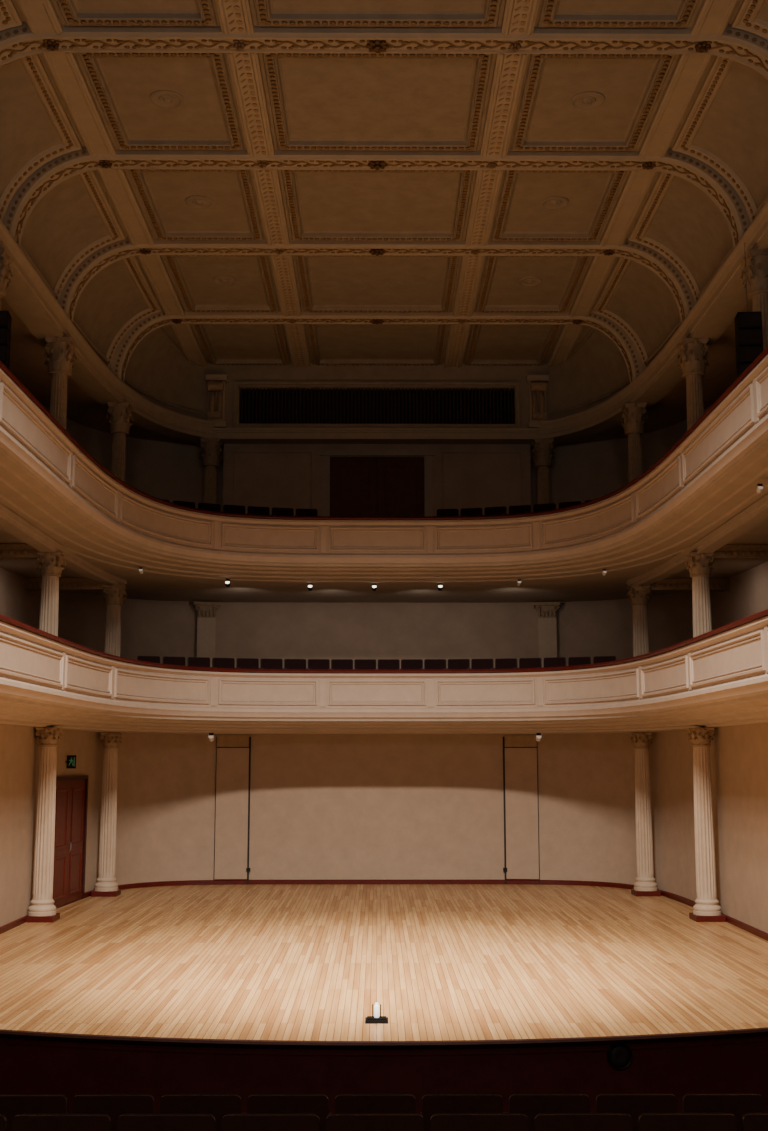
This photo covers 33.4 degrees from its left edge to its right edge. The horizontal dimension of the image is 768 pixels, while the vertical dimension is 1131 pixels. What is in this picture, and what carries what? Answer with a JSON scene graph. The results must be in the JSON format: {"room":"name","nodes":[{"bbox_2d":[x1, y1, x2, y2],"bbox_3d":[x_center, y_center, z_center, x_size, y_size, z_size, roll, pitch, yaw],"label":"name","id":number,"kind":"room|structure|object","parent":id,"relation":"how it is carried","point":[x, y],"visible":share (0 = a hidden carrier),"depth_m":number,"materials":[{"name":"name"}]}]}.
{"room":"concert hall","nodes":[
{"label":"concert hall","id":0,"kind":"room"},
{"bbox_2d":[0,403,43,627],"bbox_3d":[-7.747,-1.557,18.179,0.323,7.200,19.563,0,-9,0],"label":"wall","id":1,"kind":"structure","parent":0,"point":[17,603],"depth_m":26.62,"materials":[{"name":"paint"}]},
{"bbox_2d":[0,544,39,559],"bbox_3d":[-6.899,-0.244,22.960,1.550,0.240,0.360,0,-9,0],"label":"trim","id":2,"kind":"structure","parent":1,"relation":"attached to","point":[7,551],"depth_m":22.81,"materials":[{"name":"paint"}]},
{"bbox_2d":[24,578,103,590],"bbox_3d":[-6.823,0.402,27.211,1.750,0.240,0.360,0,-9,0],"label":"trim","id":3,"kind":"structure","parent":1,"relation":"attached to","point":[30,584],"depth_m":27.06,"materials":[{"name":"paint"}]},
{"bbox_2d":[0,219,216,441],"bbox_3d":[-5.806,-4.862,20.191,1.962,0.420,22.538,-1,-9,4],"label":"entablature","id":4,"kind":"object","parent":1,"relation":"attached to","point":[28,295],"depth_m":24.92,"materials":[{"name":"paint"}]},
{"bbox_2d":[0,241,11,368],"bbox_3d":[-5.678,-3.757,18.843,0.340,2.150,0.290,1,-9,-6],"label":"loudspeaker","id":5,"kind":"object","parent":4,"relation":"hanging from","point":[5,317],"visible":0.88,"depth_m":18.68,"materials":[{"name":"black plastic"}]},
{"bbox_2d":[0,312,6,363],"bbox_3d":[-5.664,-3.221,18.623,0.300,0.985,0.015,1,-9,-6],"label":"grille","id":6,"kind":"object","parent":5,"relation":"attached to","point":[3,315],"depth_m":18.65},
{"bbox_2d":[0,724,103,926],"bbox_3d":[-6.136,4.175,17.358,0.446,4.220,19.643,0,-9,1],"label":"wall","id":7,"kind":"structure","parent":0,"point":[19,746],"depth_m":21.92,"materials":[{"name":"paint"}]},
{"bbox_2d":[65,755,75,767],"bbox_3d":[-6.026,3.770,24.579,0.220,0.250,0.042,0,-9,0],"label":"exit sign","id":8,"kind":"object","parent":7,"relation":"attached to","point":[71,759],"visible":1,"depth_m":24.56,"materials":[{"name":"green plastic"}]},
{"bbox_2d":[53,775,88,904],"bbox_3d":[-6.102,5.276,24.604,0.148,2.420,2.380,0,-9,2],"label":"door","id":9,"kind":"structure","parent":7,"relation":"in","point":[71,806],"depth_m":24.69,"materials":[{"name":"brown wood"}]},
{"bbox_2d":[115,733,636,884],"bbox_3d":[-0.156,5.335,27.986,11.549,3.320,1.759,0,-9,0],"label":"wall","id":10,"kind":"structure","parent":0,"point":[323,807],"depth_m":28.58,"materials":[{"name":"paint"}]},
{"bbox_2d":[214,735,250,884],"bbox_3d":[-3.372,5.452,28.624,0.805,3.280,0.095,1,-9,-4],"label":"door","id":11,"kind":"structure","parent":10,"relation":"in","point":[233,752],"depth_m":28.61,"materials":[{"name":"paint"}]},
{"bbox_2d":[503,735,539,884],"bbox_3d":[3.054,5.457,28.659,0.805,3.280,0.095,-1,-9,4],"label":"door","id":12,"kind":"structure","parent":10,"relation":"in","point":[520,754],"depth_m":28.64,"materials":[{"name":"paint"}]},
{"bbox_2d":[35,405,717,668],"bbox_3d":[-0.161,0.053,29.774,15.051,7.500,3.812,0,-9,0],"label":"wall","id":13,"kind":"structure","parent":0,"point":[170,471],"depth_m":31.25,"materials":[{"name":"paint"}]},
{"bbox_2d":[0,504,126,586],"bbox_3d":[-5.911,-0.886,19.064,0.551,0.180,17.167,0,-9,1],"label":"trim","id":14,"kind":"structure","parent":13,"relation":"attached to","point":[10,522],"depth_m":22.36,"materials":[{"name":"paint"}]},
{"bbox_2d":[194,601,219,666],"bbox_3d":[-4.307,1.950,30.970,0.640,2.130,0.290,1,-9,-8],"label":"pilaster","id":15,"kind":"object","parent":13,"relation":"attached to","point":[206,617],"visible":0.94,"depth_m":30.97,"materials":[{"name":"paint"}]},
{"bbox_2d":[205,375,227,427],"bbox_3d":[-4.043,-3.967,30.804,0.520,1.280,0.381,0,-9,0],"label":"pilaster","id":16,"kind":"object","parent":13,"relation":"attached to","point":[216,383],"visible":1,"depth_m":30.75,"materials":[{"name":"paint"}]},
{"bbox_2d":[205,363,549,427],"bbox_3d":[-0.166,-4.066,31.356,8.800,1.680,0.620,0,-9,0],"label":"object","id":17,"kind":"structure","parent":13,"relation":"attached to","point":[234,372],"depth_m":31.13,"materials":[{"name":"paint"}]},
{"bbox_2d":[233,381,520,427],"bbox_3d":[-0.165,-3.858,31.122,6.960,1.200,0.380,0,-9,0],"label":"ventilation grille","id":18,"kind":"object","parent":17,"relation":"attached to","point":[256,404],"visible":0.99,"depth_m":31.11,"materials":[{"name":"metal"}]},
{"bbox_2d":[526,375,548,427],"bbox_3d":[3.716,-3.961,30.846,0.520,1.280,0.381,0,-9,0],"label":"pilaster","id":19,"kind":"object","parent":13,"relation":"attached to","point":[537,383],"visible":1,"depth_m":30.80,"materials":[{"name":"paint"}]},
{"bbox_2d":[534,602,559,667],"bbox_3d":[3.968,1.956,31.015,0.640,2.130,0.290,-1,-9,7],"label":"pilaster","id":20,"kind":"object","parent":13,"relation":"attached to","point":[547,627],"visible":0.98,"depth_m":31.02,"materials":[{"name":"paint"}]},
{"bbox_2d":[627,494,767,586],"bbox_3d":[5.706,-0.877,19.126,0.551,0.180,17.167,0,-9,-1],"label":"trim","id":21,"kind":"structure","parent":13,"relation":"attached to","point":[755,514],"depth_m":21.83,"materials":[{"name":"paint"}]},
{"bbox_2d":[222,444,531,515],"bbox_3d":[-0.167,-1.288,31.129,7.500,3.440,0.235,0,-9,0],"label":"wall","id":22,"kind":"structure","parent":0,"point":[482,476],"depth_m":31.18,"materials":[{"name":"paint"}]},
{"bbox_2d":[196,428,557,445],"bbox_3d":[-0.166,-3.122,31.142,8.900,0.250,0.800,0,-9,0],"label":"trim","id":23,"kind":"structure","parent":22,"relation":"attached to","point":[424,436],"depth_m":30.81,"materials":[{"name":"paint"}]},
{"bbox_2d":[320,450,434,515],"bbox_3d":[-0.167,-1.425,31.091,2.800,2.800,0.190,0,-9,0],"label":"door","id":24,"kind":"structure","parent":22,"relation":"in","point":[351,486],"depth_m":31.18,"materials":[{"name":"paint"}]},
{"bbox_2d":[1,298,752,443],"bbox_3d":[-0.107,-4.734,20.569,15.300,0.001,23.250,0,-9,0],"label":"wall","id":25,"kind":"structure","parent":0,"point":[27,360],"depth_m":27.08,"materials":[{"name":"paint"}]},
{"bbox_2d":[0,0,767,419],"bbox_3d":[-0.107,-6.020,20.790,16.000,2.090,24.300,0,-9,0],"label":"ceiling","id":26,"kind":"structure","parent":0,"point":[559,184],"depth_m":20.48,"materials":[{"name":"paint"}]},
{"bbox_2d":[649,722,767,932],"bbox_3d":[5.941,4.185,17.423,0.446,4.220,19.643,0,-9,-1],"label":"wall","id":27,"kind":"structure","parent":0,"point":[738,753],"depth_m":22.10,"materials":[{"name":"paint"}]},
{"bbox_2d":[0,880,767,940],"bbox_3d":[-0.118,5.883,20.877,12.020,0.099,15.372,0,-9,0],"label":"baseboard","id":28,"kind":"structure","parent":27,"relation":"attached to","point":[735,922],"depth_m":28.28,"materials":[{"name":"red paint"}]},
{"bbox_2d":[709,403,767,627],"bbox_3d":[7.553,-1.544,18.262,0.323,7.200,19.563,0,-9,-1],"label":"wall","id":29,"kind":"structure","parent":0,"point":[747,594],"depth_m":26.25,"materials":[{"name":"paint"}]},
{"bbox_2d":[0,347,767,602],"bbox_3d":[-0.107,-1.476,20.074,15.300,1.310,23.250,0,-9,0],"label":"balcony","id":30,"kind":"object","parent":29,"relation":"attached to","point":[712,473],"visible":0.99,"depth_m":25.70,"materials":[{"name":"paint"}]},
{"bbox_2d":[0,247,12,310],"bbox_3d":[-5.952,-3.063,19.246,0.572,3.420,0.572,0,-9,0],"label":"column","id":31,"kind":"structure","parent":30,"relation":"on","point":[6,260],"depth_m":19.40,"materials":[{"name":"paint"}]},
{"bbox_2d":[43,336,76,429],"bbox_3d":[-5.944,-2.447,23.300,0.572,3.420,0.572,0,-9,0],"label":"column","id":32,"kind":"structure","parent":30,"relation":"on","point":[60,362],"depth_m":23.32,"materials":[{"name":"paint"}]},
{"bbox_2d":[106,402,133,481],"bbox_3d":[-5.728,-1.801,27.552,0.572,3.420,0.572,0,-9,0],"label":"column","id":33,"kind":"structure","parent":30,"relation":"on","point":[119,423],"depth_m":27.57,"materials":[{"name":"paint"}]},
{"bbox_2d":[173,501,194,507],"bbox_3d":[-4.247,-0.990,27.531,0.488,0.880,0.547,4,-9,-24],"label":"seat","id":34,"kind":"object","parent":30,"relation":"on","point":[184,503],"visible":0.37,"depth_m":27.74,"materials":[{"name":"black fabric"}]},
{"bbox_2d":[199,438,222,503],"bbox_3d":[-4.165,-1.334,30.626,0.572,3.420,0.572,0,-9,0],"label":"column","id":35,"kind":"structure","parent":30,"relation":"on","point":[210,456],"depth_m":30.64,"materials":[{"name":"paint"}]},
{"bbox_2d":[198,503,224,511],"bbox_3d":[-3.736,-0.957,27.750,0.488,0.880,0.547,3,-9,-22],"label":"seat","id":36,"kind":"object","parent":30,"relation":"on","point":[205,506],"visible":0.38,"depth_m":27.94,"materials":[{"name":"black fabric"}]},
{"bbox_2d":[223,505,249,513],"bbox_3d":[-3.225,-0.928,27.939,0.488,0.880,0.547,3,-9,-19],"label":"seat","id":37,"kind":"object","parent":30,"relation":"on","point":[237,509],"visible":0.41,"depth_m":28.12,"materials":[{"name":"black fabric"}]},
{"bbox_2d":[248,506,272,514],"bbox_3d":[-2.713,-0.904,28.100,0.488,0.880,0.547,2,-9,-16],"label":"seat","id":38,"kind":"object","parent":30,"relation":"on","point":[253,510],"visible":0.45,"depth_m":28.29,"materials":[{"name":"black fabric"}]},
{"bbox_2d":[272,508,296,515],"bbox_3d":[-2.202,-0.884,28.232,0.488,0.880,0.547,2,-9,-13],"label":"seat","id":39,"kind":"object","parent":30,"relation":"on","point":[275,511],"visible":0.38,"depth_m":28.43,"materials":[{"name":"black fabric"}]},
{"bbox_2d":[296,509,316,515],"bbox_3d":[-1.690,-0.868,28.336,0.488,0.880,0.547,2,-9,-10],"label":"seat","id":40,"kind":"object","parent":30,"relation":"on","point":[299,512],"visible":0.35,"depth_m":28.53,"materials":[{"name":"black fabric"}]},
{"bbox_2d":[437,509,458,515],"bbox_3d":[1.385,-0.866,28.352,0.488,0.880,0.547,-1,-9,9],"label":"seat","id":41,"kind":"object","parent":30,"relation":"on","point":[440,512],"visible":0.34,"depth_m":28.55,"materials":[{"name":"black fabric"}]},
{"bbox_2d":[457,508,481,515],"bbox_3d":[1.898,-0.880,28.255,0.488,0.880,0.547,-2,-9,12],"label":"seat","id":42,"kind":"object","parent":30,"relation":"on","point":[464,511],"visible":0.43,"depth_m":28.45,"materials":[{"name":"fabric"}]},
{"bbox_2d":[481,506,506,515],"bbox_3d":[2.411,-0.900,28.128,0.488,0.880,0.547,-2,-9,15],"label":"seat","id":43,"kind":"object","parent":30,"relation":"on","point":[488,510],"visible":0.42,"depth_m":28.32,"materials":[{"name":"black fabric"}]},
{"bbox_2d":[504,505,530,514],"bbox_3d":[2.924,-0.923,27.972,0.488,0.880,0.547,-3,-9,18],"label":"seat","id":44,"kind":"object","parent":30,"relation":"on","point":[519,509],"visible":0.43,"depth_m":28.16,"materials":[{"name":"fabric"}]},
{"bbox_2d":[529,503,555,512],"bbox_3d":[3.437,-0.951,27.788,0.488,0.880,0.547,-3,-9,21],"label":"seat","id":45,"kind":"object","parent":30,"relation":"on","point":[550,506],"visible":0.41,"depth_m":27.97,"materials":[{"name":"fabric"}]},
{"bbox_2d":[531,438,554,503],"bbox_3d":[3.835,-1.328,30.669,0.572,3.420,0.572,0,-9,0],"label":"column","id":46,"kind":"structure","parent":30,"relation":"on","point":[542,453],"depth_m":30.68,"materials":[{"name":"paint"}]},
{"bbox_2d":[559,501,580,507],"bbox_3d":[3.950,-0.984,27.575,0.488,0.880,0.547,-4,-9,24],"label":"seat","id":47,"kind":"object","parent":30,"relation":"on","point":[562,504],"visible":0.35,"depth_m":27.78,"materials":[{"name":"fabric"}]},
{"bbox_2d":[620,403,647,481],"bbox_3d":[5.432,-1.792,27.613,0.572,3.420,0.572,0,-9,0],"label":"column","id":48,"kind":"structure","parent":30,"relation":"on","point":[633,424],"depth_m":27.63,"materials":[{"name":"paint"}]},
{"bbox_2d":[677,338,709,430],"bbox_3d":[5.696,-2.438,23.363,0.572,3.420,0.572,0,-9,0],"label":"column","id":49,"kind":"structure","parent":30,"relation":"on","point":[693,363],"depth_m":23.38,"materials":[{"name":"paint"}]},
{"bbox_2d":[740,249,767,350],"bbox_3d":[5.748,-3.054,19.310,0.572,3.420,0.572,0,-9,0],"label":"column","id":50,"kind":"structure","parent":30,"relation":"on","point":[756,260],"depth_m":19.33,"materials":[{"name":"paint"}]},
{"bbox_2d":[757,484,763,492],"bbox_3d":[5.254,-1.077,17.897,0.087,0.124,0.123,0,-9,0],"label":"spotlight","id":51,"kind":"object","parent":30,"relation":"attached to","point":[760,487],"visible":1,"depth_m":17.87,"materials":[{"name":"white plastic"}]},
{"bbox_2d":[537,200,767,442],"bbox_3d":[5.595,-4.853,20.252,1.962,0.420,22.538,1,-9,-5],"label":"entablature","id":52,"kind":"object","parent":29,"relation":"attached to","point":[724,296],"depth_m":24.29,"materials":[{"name":"paint"}]},
{"bbox_2d":[734,242,762,377],"bbox_3d":[5.370,-3.748,18.902,0.340,2.150,0.290,-1,-9,5],"label":"loudspeaker","id":53,"kind":"object","parent":52,"relation":"hanging from","point":[748,325],"visible":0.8,"depth_m":18.71,"materials":[{"name":"black plastic"}]},
{"bbox_2d":[739,313,761,372],"bbox_3d":[5.357,-3.212,18.682,0.300,0.985,0.015,-1,-9,5],"label":"grille","id":54,"kind":"object","parent":53,"relation":"attached to","point":[750,324],"depth_m":18.69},
{"bbox_2d":[648,578,729,590],"bbox_3d":[6.527,0.413,27.284,1.750,0.240,0.360,0,-9,0],"label":"trim","id":55,"kind":"structure","parent":29,"relation":"attached to","point":[668,584],"depth_m":27.13,"materials":[{"name":"paint"}]},
{"bbox_2d":[711,545,767,559],"bbox_3d":[6.651,-0.233,23.033,1.550,0.240,0.360,0,-9,0],"label":"trim","id":56,"kind":"structure","parent":29,"relation":"attached to","point":[727,552],"depth_m":22.88,"materials":[{"name":"paint"}]},
{"bbox_3d":[-0.043,4.210,7.401,12.400,1.628,11.900,0,-9,0],"label":"floor","id":57,"kind":"structure","parent":0,"visible":0},
{"bbox_2d":[0,1114,7,1130],"bbox_3d":[-2.617,3.841,8.026,0.600,0.880,0.547,0,-9,0],"label":"seat","id":58,"kind":"object","parent":57,"relation":"on","point":[3,1118],"visible":1,"depth_m":7.82,"materials":[{"name":"brown wood"}]},
{"bbox_2d":[0,1094,67,1130],"bbox_3d":[-2.482,4.149,9.063,0.560,0.880,0.547,0,-9,0],"label":"seat","id":59,"kind":"object","parent":57,"relation":"on","point":[11,1105],"visible":0.68,"depth_m":8.86,"materials":[{"name":"fabric"}]},
{"bbox_2d":[12,1113,110,1130],"bbox_3d":[-1.977,3.841,8.030,0.600,0.880,0.547,0,-9,0],"label":"seat","id":60,"kind":"object","parent":57,"relation":"on","point":[51,1121],"visible":1,"depth_m":7.83,"materials":[{"name":"fabric"}]},
{"bbox_2d":[72,1094,153,1130],"bbox_3d":[-1.877,4.149,9.066,0.560,0.880,0.547,0,-9,0],"label":"seat","id":61,"kind":"object","parent":57,"relation":"on","point":[115,1105],"visible":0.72,"depth_m":8.86,"materials":[{"name":"fabric"}]},
{"bbox_2d":[117,1113,214,1130],"bbox_3d":[-1.337,3.842,8.033,0.600,0.880,0.547,0,-9,0],"label":"seat","id":62,"kind":"object","parent":57,"relation":"on","point":[130,1121],"visible":1,"depth_m":7.83,"materials":[{"name":"red fabric"}]},
{"bbox_2d":[160,1094,240,1130],"bbox_3d":[-1.272,4.149,9.069,0.560,0.880,0.547,0,-9,0],"label":"seat","id":63,"kind":"object","parent":57,"relation":"on","point":[218,1105],"visible":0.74,"depth_m":8.86,"materials":[{"name":"fabric"}]},
{"bbox_2d":[221,1113,319,1130],"bbox_3d":[-0.697,3.842,8.037,0.600,0.880,0.547,0,-9,0],"label":"seat","id":64,"kind":"object","parent":57,"relation":"on","point":[232,1121],"visible":1,"depth_m":7.83,"materials":[{"name":"red fabric"}]},
{"bbox_2d":[247,1094,330,1130],"bbox_3d":[-0.667,4.150,9.072,0.560,0.880,0.547,0,-9,0],"label":"seat","id":65,"kind":"object","parent":57,"relation":"on","point":[317,1104],"visible":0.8,"depth_m":8.87,"materials":[{"name":"red fabric"}]},
{"bbox_2d":[326,1113,423,1130],"bbox_3d":[-0.057,3.843,8.040,0.600,0.880,0.547,0,-9,0],"label":"seat","id":66,"kind":"object","parent":57,"relation":"on","point":[335,1121],"visible":1,"depth_m":7.83,"materials":[{"name":"red fabric"}]},
{"bbox_2d":[335,1094,415,1112],"bbox_3d":[-0.062,4.151,9.076,0.560,0.880,0.547,0,-9,0],"label":"seat","id":67,"kind":"object","parent":57,"relation":"on","point":[344,1103],"visible":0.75,"depth_m":8.87,"materials":[{"name":"red fabric"}]},
{"bbox_2d":[0,884,767,1113],"bbox_3d":[-0.116,6.371,20.429,11.990,1.000,16.090,0,-9,0],"label":"stage","id":68,"kind":"object","parent":57,"relation":"on","point":[244,990],"visible":0.98,"depth_m":15.40,"materials":[{"name":"brown wood"}]},
{"bbox_2d":[25,728,62,921],"bbox_3d":[-5.884,4.478,22.248,0.504,3.290,0.504,0,-9,0],"label":"column","id":69,"kind":"structure","parent":68,"relation":"on","point":[42,908],"depth_m":22.12,"materials":[{"name":"beige paint"}]},
{"bbox_2d":[91,733,122,896],"bbox_3d":[-5.667,5.102,26.352,0.504,3.290,0.504,0,-9,0],"label":"column","id":70,"kind":"structure","parent":68,"relation":"on","point":[106,885],"depth_m":26.22,"materials":[{"name":"paint"}]},
{"bbox_2d":[365,1003,387,1023],"bbox_3d":[-0.077,4.713,13.495,0.240,0.195,0.160,0,-9,0],"label":"work light","id":71,"kind":"object","parent":68,"relation":"on","point":[377,1018],"visible":1,"depth_m":13.46,"materials":[{"name":"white plastic"}]},
{"bbox_2d":[607,1042,632,1069],"bbox_3d":[2.367,4.926,12.845,0.260,0.260,0.045,2,-9,-11],"label":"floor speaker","id":72,"kind":"object","parent":68,"relation":"attached to","point":[618,1055],"visible":1,"depth_m":12.83,"materials":[{"name":"black plastic"}]},
{"bbox_2d":[630,733,660,895],"bbox_3d":[5.353,5.111,26.412,0.504,3.290,0.504,0,-9,0],"label":"column","id":73,"kind":"structure","parent":68,"relation":"on","point":[645,884],"depth_m":26.28,"materials":[{"name":"paint"}]},
{"bbox_2d":[687,728,725,921],"bbox_3d":[5.576,4.487,22.310,0.504,3.290,0.504,0,-9,0],"label":"column","id":74,"kind":"structure","parent":68,"relation":"on","point":[706,908],"depth_m":22.18,"materials":[{"name":"paint"}]},
{"bbox_2d":[0,609,767,734],"bbox_3d":[-0.107,1.743,19.526,15.123,1.280,23.132,0,-9,0],"label":"balcony","id":75,"kind":"object","parent":74,"relation":"on","point":[718,677],"visible":0.99,"depth_m":25.02,"materials":[{"name":"paint"}]},
{"bbox_2d":[36,552,65,635],"bbox_3d":[-5.964,1.107,22.760,0.510,2.670,0.510,0,-9,0],"label":"column","id":76,"kind":"structure","parent":75,"relation":"on","point":[50,567],"depth_m":22.74,"materials":[{"name":"paint"}]},
{"bbox_2d":[102,585,126,655],"bbox_3d":[-5.728,1.753,27.012,0.510,2.670,0.510,0,-9,0],"label":"column","id":77,"kind":"structure","parent":75,"relation":"on","point":[113,597],"depth_m":26.99,"materials":[{"name":"paint"}]},
{"bbox_2d":[137,656,159,662],"bbox_3d":[-4.957,2.341,27.152,0.488,0.880,0.547,3,-9,-21],"label":"seat","id":78,"kind":"object","parent":75,"relation":"on","point":[155,659],"visible":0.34,"depth_m":27.36,"materials":[{"name":"red fabric"}]},
{"bbox_2d":[162,656,184,665],"bbox_3d":[-4.452,2.368,27.332,0.488,0.880,0.547,3,-9,-19],"label":"seat","id":79,"kind":"object","parent":75,"relation":"on","point":[166,660],"visible":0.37,"depth_m":27.53,"materials":[{"name":"red fabric"}]},
{"bbox_2d":[187,657,212,667],"bbox_3d":[-3.947,2.392,27.493,0.488,0.880,0.547,3,-9,-17],"label":"seat","id":80,"kind":"object","parent":75,"relation":"on","point":[191,661],"visible":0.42,"depth_m":27.69,"materials":[{"name":"red fabric"}]},
{"bbox_2d":[212,658,234,667],"bbox_3d":[-3.442,2.414,27.634,0.488,0.880,0.547,2,-9,-15],"label":"seat","id":81,"kind":"object","parent":75,"relation":"on","point":[216,662],"visible":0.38,"depth_m":27.82,"materials":[{"name":"red fabric"}]},
{"bbox_2d":[236,658,260,668],"bbox_3d":[-2.936,2.432,27.755,0.488,0.880,0.547,2,-9,-12],"label":"seat","id":82,"kind":"object","parent":75,"relation":"on","point":[241,663],"visible":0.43,"depth_m":27.95,"materials":[{"name":"red fabric"}]},
{"bbox_2d":[260,658,284,668],"bbox_3d":[-2.430,2.448,27.857,0.488,0.880,0.547,2,-9,-10],"label":"seat","id":83,"kind":"object","parent":75,"relation":"on","point":[264,663],"visible":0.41,"depth_m":28.05,"materials":[{"name":"red fabric"}]},
{"bbox_2d":[284,659,307,668],"bbox_3d":[-1.925,2.460,27.939,0.488,0.880,0.547,1,-9,-8],"label":"seat","id":84,"kind":"object","parent":75,"relation":"on","point":[288,663],"visible":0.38,"depth_m":28.13,"materials":[{"name":"red fabric"}]},
{"bbox_2d":[308,659,329,668],"bbox_3d":[-1.419,2.469,28.001,0.488,0.880,0.547,1,-9,-6],"label":"seat","id":85,"kind":"object","parent":75,"relation":"on","point":[312,663],"visible":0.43,"depth_m":28.19,"materials":[{"name":"red fabric"}]},
{"bbox_2d":[331,659,352,668],"bbox_3d":[-0.913,2.476,28.043,0.488,0.880,0.547,1,-9,-4],"label":"seat","id":86,"kind":"object","parent":75,"relation":"on","point":[335,663],"visible":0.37,"depth_m":28.24,"materials":[{"name":"red fabric"}]},
{"bbox_2d":[354,659,375,668],"bbox_3d":[-0.407,2.479,28.065,0.488,0.880,0.547,0,-9,-1],"label":"seat","id":87,"kind":"object","parent":75,"relation":"on","point":[358,663],"visible":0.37,"depth_m":28.26,"materials":[{"name":"red fabric"}]},
{"bbox_2d":[378,659,399,669],"bbox_3d":[0.099,2.480,28.068,0.488,0.880,0.547,0,-9,1],"label":"seat","id":88,"kind":"object","parent":75,"relation":"on","point":[383,664],"visible":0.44,"depth_m":28.26,"materials":[{"name":"red fabric"}]},
{"bbox_2d":[400,659,422,669],"bbox_3d":[0.606,2.477,28.051,0.488,0.880,0.547,0,-9,3],"label":"seat","id":89,"kind":"object","parent":75,"relation":"on","point":[406,664],"visible":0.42,"depth_m":28.25,"materials":[{"name":"red fabric"}]},
{"bbox_2d":[423,659,445,669],"bbox_3d":[1.112,2.471,28.014,0.488,0.880,0.547,-1,-9,5],"label":"seat","id":90,"kind":"object","parent":75,"relation":"on","point":[428,663],"visible":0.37,"depth_m":28.21,"materials":[{"name":"red fabric"}]},
{"bbox_2d":[446,659,469,668],"bbox_3d":[1.619,2.463,27.958,0.488,0.880,0.547,-1,-9,7],"label":"seat","id":91,"kind":"object","parent":75,"relation":"on","point":[452,663],"visible":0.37,"depth_m":28.15,"materials":[{"name":"red fabric"}]},
{"bbox_2d":[469,659,493,668],"bbox_3d":[2.125,2.451,27.881,0.488,0.880,0.547,-1,-9,10],"label":"seat","id":92,"kind":"object","parent":75,"relation":"on","point":[475,663],"visible":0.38,"depth_m":28.08,"materials":[{"name":"red fabric"}]},
{"bbox_2d":[493,658,517,668],"bbox_3d":[2.632,2.437,27.785,0.488,0.880,0.547,-2,-9,12],"label":"seat","id":93,"kind":"object","parent":75,"relation":"on","point":[500,663],"visible":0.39,"depth_m":27.98,"materials":[{"name":"red fabric"}]},
{"bbox_2d":[516,658,541,668],"bbox_3d":[3.139,2.419,27.670,0.488,0.880,0.547,-2,-9,14],"label":"seat","id":94,"kind":"object","parent":75,"relation":"on","point":[523,662],"visible":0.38,"depth_m":27.86,"materials":[{"name":"red fabric"}]},
{"bbox_2d":[540,657,565,667],"bbox_3d":[3.645,2.398,27.534,0.488,0.880,0.547,-2,-9,16],"label":"seat","id":95,"kind":"object","parent":75,"relation":"on","point":[553,661],"visible":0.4,"depth_m":27.73,"materials":[{"name":"red fabric"}]},
{"bbox_2d":[568,657,590,665],"bbox_3d":[4.152,2.375,27.379,0.488,0.880,0.547,-3,-9,18],"label":"seat","id":96,"kind":"object","parent":75,"relation":"on","point":[572,661],"visible":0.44,"depth_m":27.57,"materials":[{"name":"red fabric"}]},
{"bbox_2d":[593,656,615,663],"bbox_3d":[4.659,2.348,27.204,0.488,0.880,0.547,-3,-9,20],"label":"seat","id":97,"kind":"object","parent":75,"relation":"on","point":[597,659],"visible":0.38,"depth_m":27.41,"materials":[{"name":"red fabric"}]},
{"bbox_2d":[626,585,651,656],"bbox_3d":[5.432,1.762,27.073,0.510,2.670,0.510,0,-9,0],"label":"column","id":98,"kind":"structure","parent":75,"relation":"on","point":[638,597],"depth_m":27.05,"materials":[{"name":"paint"}]},
{"bbox_2d":[685,552,714,637],"bbox_3d":[5.676,1.116,22.823,0.510,2.670,0.510,0,-9,0],"label":"column","id":99,"kind":"structure","parent":75,"relation":"on","point":[699,567],"depth_m":22.80,"materials":[{"name":"paint"}]},
{"bbox_2d":[420,1094,502,1130],"bbox_3d":[0.542,4.151,9.079,0.560,0.880,0.547,0,-9,0],"label":"seat","id":100,"kind":"object","parent":57,"relation":"on","point":[432,1104],"visible":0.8,"depth_m":8.87,"materials":[{"name":"red fabric"}]},
{"bbox_2d":[430,1113,527,1130],"bbox_3d":[0.583,3.844,8.044,0.600,0.880,0.547,0,-9,0],"label":"seat","id":101,"kind":"object","parent":57,"relation":"on","point":[438,1121],"visible":1,"depth_m":7.84,"materials":[{"name":"red fabric"}]},
{"bbox_2d":[503,1093,589,1130],"bbox_3d":[1.147,4.152,9.082,0.560,0.880,0.547,0,-9,0],"label":"seat","id":102,"kind":"object","parent":57,"relation":"on","point":[530,1105],"visible":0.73,"depth_m":8.88,"materials":[{"name":"red fabric"}]},
{"bbox_2d":[534,1113,632,1130],"bbox_3d":[1.223,3.844,8.047,0.600,0.880,0.547,0,-9,0],"label":"seat","id":103,"kind":"object","parent":57,"relation":"on","point":[542,1121],"visible":1,"depth_m":7.84,"materials":[{"name":"red fabric"}]},
{"bbox_2d":[590,1093,676,1130],"bbox_3d":[1.752,4.152,9.085,0.560,0.880,0.547,0,-9,0],"label":"seat","id":104,"kind":"object","parent":57,"relation":"on","point":[633,1104],"visible":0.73,"depth_m":8.88,"materials":[{"name":"red fabric"}]},
{"bbox_2d":[638,1112,736,1130],"bbox_3d":[1.863,3.845,8.050,0.600,0.880,0.547,0,-9,0],"label":"seat","id":105,"kind":"object","parent":57,"relation":"on","point":[721,1121],"visible":1,"depth_m":7.84,"materials":[{"name":"red fabric"}]},
{"bbox_2d":[682,1093,763,1130],"bbox_3d":[2.357,4.152,9.089,0.560,0.880,0.547,0,-9,0],"label":"seat","id":106,"kind":"object","parent":57,"relation":"on","point":[736,1104],"visible":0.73,"depth_m":8.88,"materials":[{"name":"red fabric"}]},
{"bbox_2d":[741,1112,767,1130],"bbox_3d":[2.503,3.845,8.054,0.600,0.880,0.547,0,-9,0],"label":"seat","id":107,"kind":"object","parent":57,"relation":"on","point":[750,1121],"visible":1,"depth_m":7.85,"materials":[{"name":"red fabric"}]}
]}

